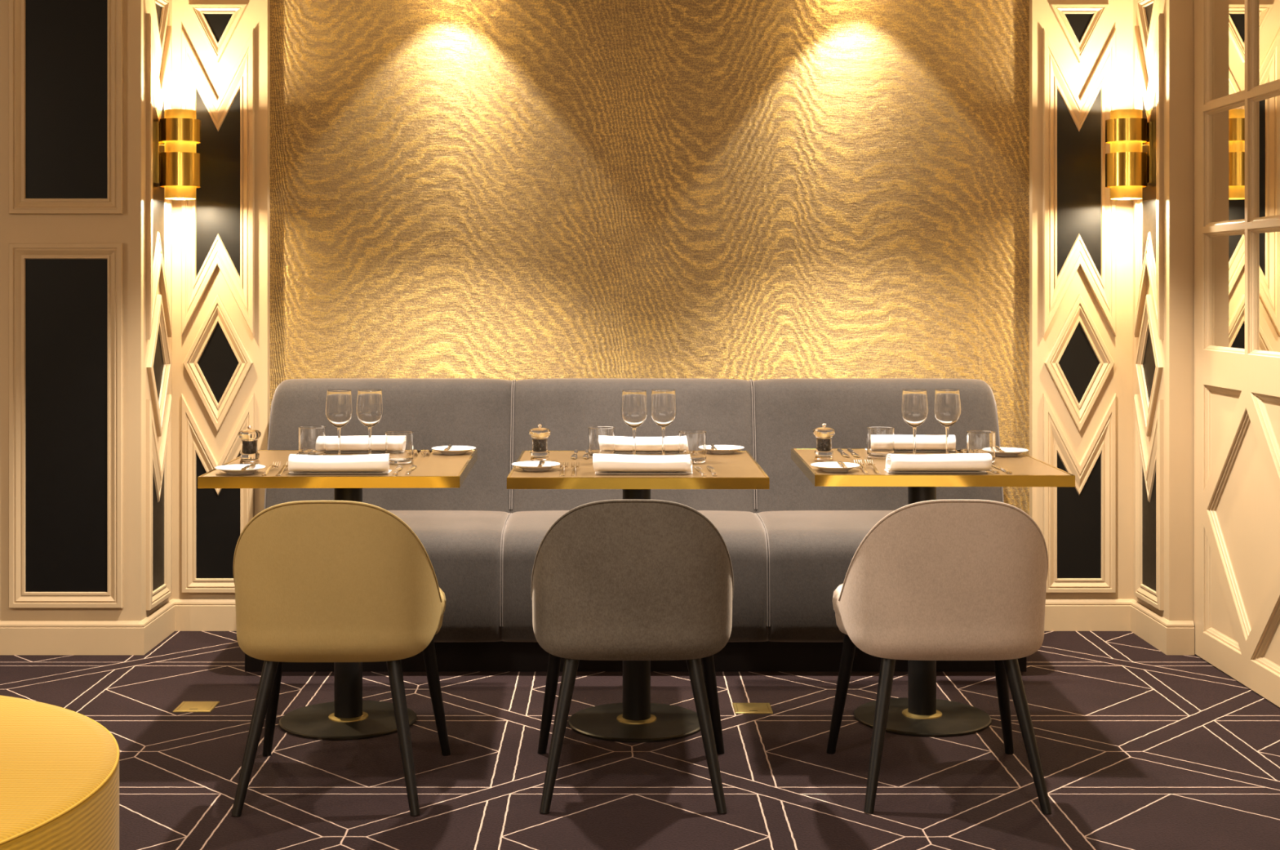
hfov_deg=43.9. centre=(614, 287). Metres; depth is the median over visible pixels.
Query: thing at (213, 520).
trim
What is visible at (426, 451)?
fork
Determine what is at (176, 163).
wall sconce
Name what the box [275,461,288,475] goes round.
fork
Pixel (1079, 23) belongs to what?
trim
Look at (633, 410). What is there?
bowl
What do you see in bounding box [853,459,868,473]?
fork
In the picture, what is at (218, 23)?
trim
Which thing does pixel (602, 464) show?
napkin
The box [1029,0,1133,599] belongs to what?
wall
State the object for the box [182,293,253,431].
trim
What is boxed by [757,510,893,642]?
seat cushion
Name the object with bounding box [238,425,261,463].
pepper mill
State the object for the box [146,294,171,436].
trim
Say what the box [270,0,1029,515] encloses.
wall
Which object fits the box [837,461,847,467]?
butter knife
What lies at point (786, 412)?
cushion
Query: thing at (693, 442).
tumbler
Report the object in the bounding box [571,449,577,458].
table knife
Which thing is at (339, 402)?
bowl
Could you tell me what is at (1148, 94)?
trim
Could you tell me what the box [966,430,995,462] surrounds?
tumbler
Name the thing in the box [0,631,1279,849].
floor
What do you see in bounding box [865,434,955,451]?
napkin
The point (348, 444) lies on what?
napkin
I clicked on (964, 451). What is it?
fork
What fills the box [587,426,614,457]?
tumbler
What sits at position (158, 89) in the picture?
trim
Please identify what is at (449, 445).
butter knife
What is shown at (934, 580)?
dining chair
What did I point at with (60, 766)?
pouf
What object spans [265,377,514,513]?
cushion
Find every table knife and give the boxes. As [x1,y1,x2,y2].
[392,465,403,475]
[404,464,416,474]
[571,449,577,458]
[582,449,588,458]
[694,466,706,475]
[706,465,717,475]
[837,448,849,457]
[847,448,860,457]
[990,467,999,473]
[991,463,1012,473]
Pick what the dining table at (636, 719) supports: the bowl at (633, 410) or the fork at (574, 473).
the fork at (574, 473)
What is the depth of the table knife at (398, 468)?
4.37 m
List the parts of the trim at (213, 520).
black panel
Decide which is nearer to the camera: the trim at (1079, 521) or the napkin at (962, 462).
the napkin at (962, 462)
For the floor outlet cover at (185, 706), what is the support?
on the floor
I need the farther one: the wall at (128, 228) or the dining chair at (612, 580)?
the wall at (128, 228)
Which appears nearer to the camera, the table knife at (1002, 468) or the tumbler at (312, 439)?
the table knife at (1002, 468)
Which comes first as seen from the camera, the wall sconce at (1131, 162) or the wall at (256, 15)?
the wall sconce at (1131, 162)
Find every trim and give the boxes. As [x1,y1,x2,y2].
[8,0,123,213]
[8,243,123,608]
[146,13,171,339]
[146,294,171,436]
[146,394,171,609]
[149,0,169,55]
[181,27,254,337]
[181,393,254,592]
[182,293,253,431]
[188,4,247,62]
[1042,27,1115,337]
[1042,393,1115,592]
[1044,293,1114,431]
[1049,4,1109,62]
[1133,13,1164,339]
[1133,394,1164,609]
[1134,294,1163,436]
[1136,0,1159,55]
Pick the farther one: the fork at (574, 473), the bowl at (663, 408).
the bowl at (663, 408)
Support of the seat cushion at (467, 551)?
on the banquette
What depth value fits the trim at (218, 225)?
5.81 m
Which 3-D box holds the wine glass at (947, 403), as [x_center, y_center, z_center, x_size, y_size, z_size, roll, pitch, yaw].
[0.968,0.402,4.615,0.078,0.209,0.078,0,0,30]
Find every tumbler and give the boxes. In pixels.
[298,425,325,455]
[385,431,413,463]
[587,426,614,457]
[678,430,706,463]
[866,426,894,458]
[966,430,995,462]
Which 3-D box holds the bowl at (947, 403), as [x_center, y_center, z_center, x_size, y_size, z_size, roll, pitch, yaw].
[0.968,0.351,4.615,0.078,0.108,0.078,0,0,0]
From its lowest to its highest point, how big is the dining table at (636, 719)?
0.750 m
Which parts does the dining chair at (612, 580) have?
leg, leg, backrest, leg, leg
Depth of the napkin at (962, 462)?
4.31 m
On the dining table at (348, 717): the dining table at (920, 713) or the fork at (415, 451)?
the fork at (415, 451)
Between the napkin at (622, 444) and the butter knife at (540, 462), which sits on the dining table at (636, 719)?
the napkin at (622, 444)
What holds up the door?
in the wall
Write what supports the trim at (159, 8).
attached to the wall at (169, 22)
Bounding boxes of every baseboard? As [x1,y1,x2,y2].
[0,599,236,654]
[1044,599,1194,654]
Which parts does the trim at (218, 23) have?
black panel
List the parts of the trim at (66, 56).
black panel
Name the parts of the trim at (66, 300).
black panel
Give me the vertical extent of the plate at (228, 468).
0.017 m
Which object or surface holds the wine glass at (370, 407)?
on the dining table at (348, 717)
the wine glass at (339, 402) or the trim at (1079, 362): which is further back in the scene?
the trim at (1079, 362)
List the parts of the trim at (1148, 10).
black panel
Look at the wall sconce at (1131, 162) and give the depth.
5.58 m
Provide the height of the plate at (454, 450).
0.017 m
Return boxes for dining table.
[197,449,477,740]
[506,450,769,742]
[791,448,1075,737]
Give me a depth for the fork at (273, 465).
4.37 m
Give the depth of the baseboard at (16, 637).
5.43 m
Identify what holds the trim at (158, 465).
attached to the wall at (169, 22)
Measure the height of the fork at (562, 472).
0.016 m
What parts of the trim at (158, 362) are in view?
black panel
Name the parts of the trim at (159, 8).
black panel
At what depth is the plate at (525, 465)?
4.43 m
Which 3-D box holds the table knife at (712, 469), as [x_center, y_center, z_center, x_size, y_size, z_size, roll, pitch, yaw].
[0.270,0.503,4.377,0.018,0.006,0.218,0,0,-1]
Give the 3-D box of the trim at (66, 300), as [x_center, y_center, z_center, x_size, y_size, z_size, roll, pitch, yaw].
[-1.877,0.473,5.432,0.388,1.248,0.016,0,0,0]
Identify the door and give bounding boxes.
[1194,0,1279,706]
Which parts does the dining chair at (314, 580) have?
leg, leg, backrest, leg, leg, seat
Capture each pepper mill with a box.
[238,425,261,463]
[528,423,551,461]
[813,422,835,461]
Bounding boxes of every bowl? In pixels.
[325,389,352,427]
[355,389,383,426]
[620,389,648,427]
[649,389,676,426]
[901,389,928,426]
[933,388,960,426]
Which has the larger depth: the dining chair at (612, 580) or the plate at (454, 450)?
the plate at (454, 450)
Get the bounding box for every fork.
[262,461,280,475]
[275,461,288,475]
[413,448,421,454]
[421,448,432,454]
[560,462,568,475]
[570,462,579,475]
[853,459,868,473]
[865,459,880,473]
[955,448,967,453]
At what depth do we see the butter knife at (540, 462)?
4.40 m
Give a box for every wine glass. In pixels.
[325,389,352,455]
[355,389,383,453]
[620,389,648,454]
[649,389,676,455]
[901,389,928,454]
[933,388,960,453]
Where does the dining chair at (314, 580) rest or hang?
on the floor
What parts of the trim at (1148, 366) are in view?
black panel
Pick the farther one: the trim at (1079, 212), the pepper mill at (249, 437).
the trim at (1079, 212)
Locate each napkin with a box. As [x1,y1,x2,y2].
[288,453,391,474]
[325,435,385,453]
[592,453,692,474]
[614,435,678,453]
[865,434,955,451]
[884,453,991,472]
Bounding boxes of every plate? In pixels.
[214,463,266,474]
[431,445,475,454]
[511,461,559,471]
[706,444,744,453]
[810,462,859,471]
[995,447,1028,456]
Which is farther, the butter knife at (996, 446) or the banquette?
the banquette
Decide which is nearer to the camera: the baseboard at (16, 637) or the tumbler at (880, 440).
the tumbler at (880, 440)
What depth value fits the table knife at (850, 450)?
4.83 m
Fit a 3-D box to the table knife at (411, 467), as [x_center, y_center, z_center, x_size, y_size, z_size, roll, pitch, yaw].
[-0.565,0.503,4.409,0.018,0.006,0.218,0,0,-2]
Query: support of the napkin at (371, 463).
on the dining table at (348, 717)
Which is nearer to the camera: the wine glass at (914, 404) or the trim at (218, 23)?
the wine glass at (914, 404)
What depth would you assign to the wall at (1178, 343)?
5.44 m
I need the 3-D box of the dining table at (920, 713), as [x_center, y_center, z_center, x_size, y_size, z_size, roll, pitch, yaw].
[0.898,0.882,4.632,0.700,0.750,0.700,0,0,1]
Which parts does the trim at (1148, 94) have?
black panel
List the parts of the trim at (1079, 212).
black panel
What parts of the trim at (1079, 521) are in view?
black panel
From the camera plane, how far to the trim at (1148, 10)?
5.63 m
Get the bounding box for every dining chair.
[231,500,450,816]
[531,499,733,813]
[826,499,1051,813]
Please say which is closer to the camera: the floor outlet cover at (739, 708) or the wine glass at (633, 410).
the wine glass at (633, 410)
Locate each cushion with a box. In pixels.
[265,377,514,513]
[387,510,510,642]
[501,510,768,642]
[511,377,755,513]
[751,377,1002,513]
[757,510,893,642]
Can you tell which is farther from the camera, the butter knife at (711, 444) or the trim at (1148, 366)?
the trim at (1148, 366)
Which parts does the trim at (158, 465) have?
black panel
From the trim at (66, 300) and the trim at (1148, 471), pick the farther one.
the trim at (1148, 471)
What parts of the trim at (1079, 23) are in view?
black panel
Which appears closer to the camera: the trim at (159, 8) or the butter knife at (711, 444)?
the butter knife at (711, 444)
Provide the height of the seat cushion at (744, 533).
0.373 m
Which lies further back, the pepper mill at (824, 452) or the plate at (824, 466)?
the pepper mill at (824, 452)
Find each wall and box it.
[0,0,149,620]
[149,0,172,614]
[172,0,270,599]
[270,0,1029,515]
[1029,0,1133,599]
[1133,0,1162,616]
[1162,0,1194,622]
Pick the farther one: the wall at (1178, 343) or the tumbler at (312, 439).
the wall at (1178, 343)
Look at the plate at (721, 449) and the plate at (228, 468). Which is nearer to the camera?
the plate at (228, 468)
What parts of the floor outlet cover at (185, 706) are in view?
lid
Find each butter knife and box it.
[241,463,256,469]
[444,444,452,449]
[537,460,545,466]
[710,443,716,449]
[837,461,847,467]
[995,445,1004,452]
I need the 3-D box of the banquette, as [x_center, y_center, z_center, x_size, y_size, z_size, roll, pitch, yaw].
[0.070,0.793,5.476,2.601,0.928,0.741,0,0,0]
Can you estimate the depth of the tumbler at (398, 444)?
4.55 m
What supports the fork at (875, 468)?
on the dining table at (920, 713)
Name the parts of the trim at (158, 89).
black panel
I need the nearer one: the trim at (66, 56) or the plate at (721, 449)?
the plate at (721, 449)
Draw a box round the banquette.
[244,377,1026,671]
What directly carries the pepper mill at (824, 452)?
on the dining table at (920, 713)
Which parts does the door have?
mirror pane, mirror pane, mirror pane, mirror pane, mirror pane, mirror pane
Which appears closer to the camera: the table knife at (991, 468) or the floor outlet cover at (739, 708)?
the table knife at (991, 468)
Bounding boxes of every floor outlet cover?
[172,701,219,711]
[732,702,773,713]
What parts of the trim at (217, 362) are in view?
black panel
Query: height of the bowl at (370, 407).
0.108 m
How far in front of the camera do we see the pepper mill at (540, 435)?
4.62 m
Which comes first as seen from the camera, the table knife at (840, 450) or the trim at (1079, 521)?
the table knife at (840, 450)
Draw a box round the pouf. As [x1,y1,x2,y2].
[0,695,119,849]
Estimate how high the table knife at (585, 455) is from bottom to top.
0.006 m
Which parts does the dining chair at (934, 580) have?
seat, leg, leg, backrest, leg, leg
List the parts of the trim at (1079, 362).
black panel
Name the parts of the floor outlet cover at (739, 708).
lid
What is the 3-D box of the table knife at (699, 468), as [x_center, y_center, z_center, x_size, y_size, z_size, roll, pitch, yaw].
[0.238,0.503,4.373,0.018,0.006,0.218,0,0,-3]
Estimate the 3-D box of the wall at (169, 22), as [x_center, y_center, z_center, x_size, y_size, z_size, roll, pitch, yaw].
[-1.672,-0.053,5.680,0.100,2.620,0.280,0,0,0]
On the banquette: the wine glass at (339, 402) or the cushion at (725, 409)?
the cushion at (725, 409)
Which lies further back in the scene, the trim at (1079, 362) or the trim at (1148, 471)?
the trim at (1079, 362)
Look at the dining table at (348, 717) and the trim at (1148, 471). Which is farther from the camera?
the trim at (1148, 471)
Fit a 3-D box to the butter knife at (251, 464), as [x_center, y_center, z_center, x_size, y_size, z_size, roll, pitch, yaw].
[-0.997,0.488,4.332,0.018,0.004,0.142,0,0,-1]
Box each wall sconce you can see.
[152,108,200,201]
[1105,108,1155,201]
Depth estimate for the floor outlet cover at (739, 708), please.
4.73 m
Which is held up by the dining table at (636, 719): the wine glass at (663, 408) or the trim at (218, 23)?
the wine glass at (663, 408)
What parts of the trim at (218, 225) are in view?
black panel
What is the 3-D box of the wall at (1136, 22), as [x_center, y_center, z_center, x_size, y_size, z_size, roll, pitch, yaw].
[1.952,-0.053,5.665,0.100,2.620,0.310,0,0,0]
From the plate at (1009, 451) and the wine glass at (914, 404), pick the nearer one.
the wine glass at (914, 404)
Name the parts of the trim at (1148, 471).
black panel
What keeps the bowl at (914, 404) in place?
on the wine glass at (914, 404)
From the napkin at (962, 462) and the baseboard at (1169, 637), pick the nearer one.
the napkin at (962, 462)

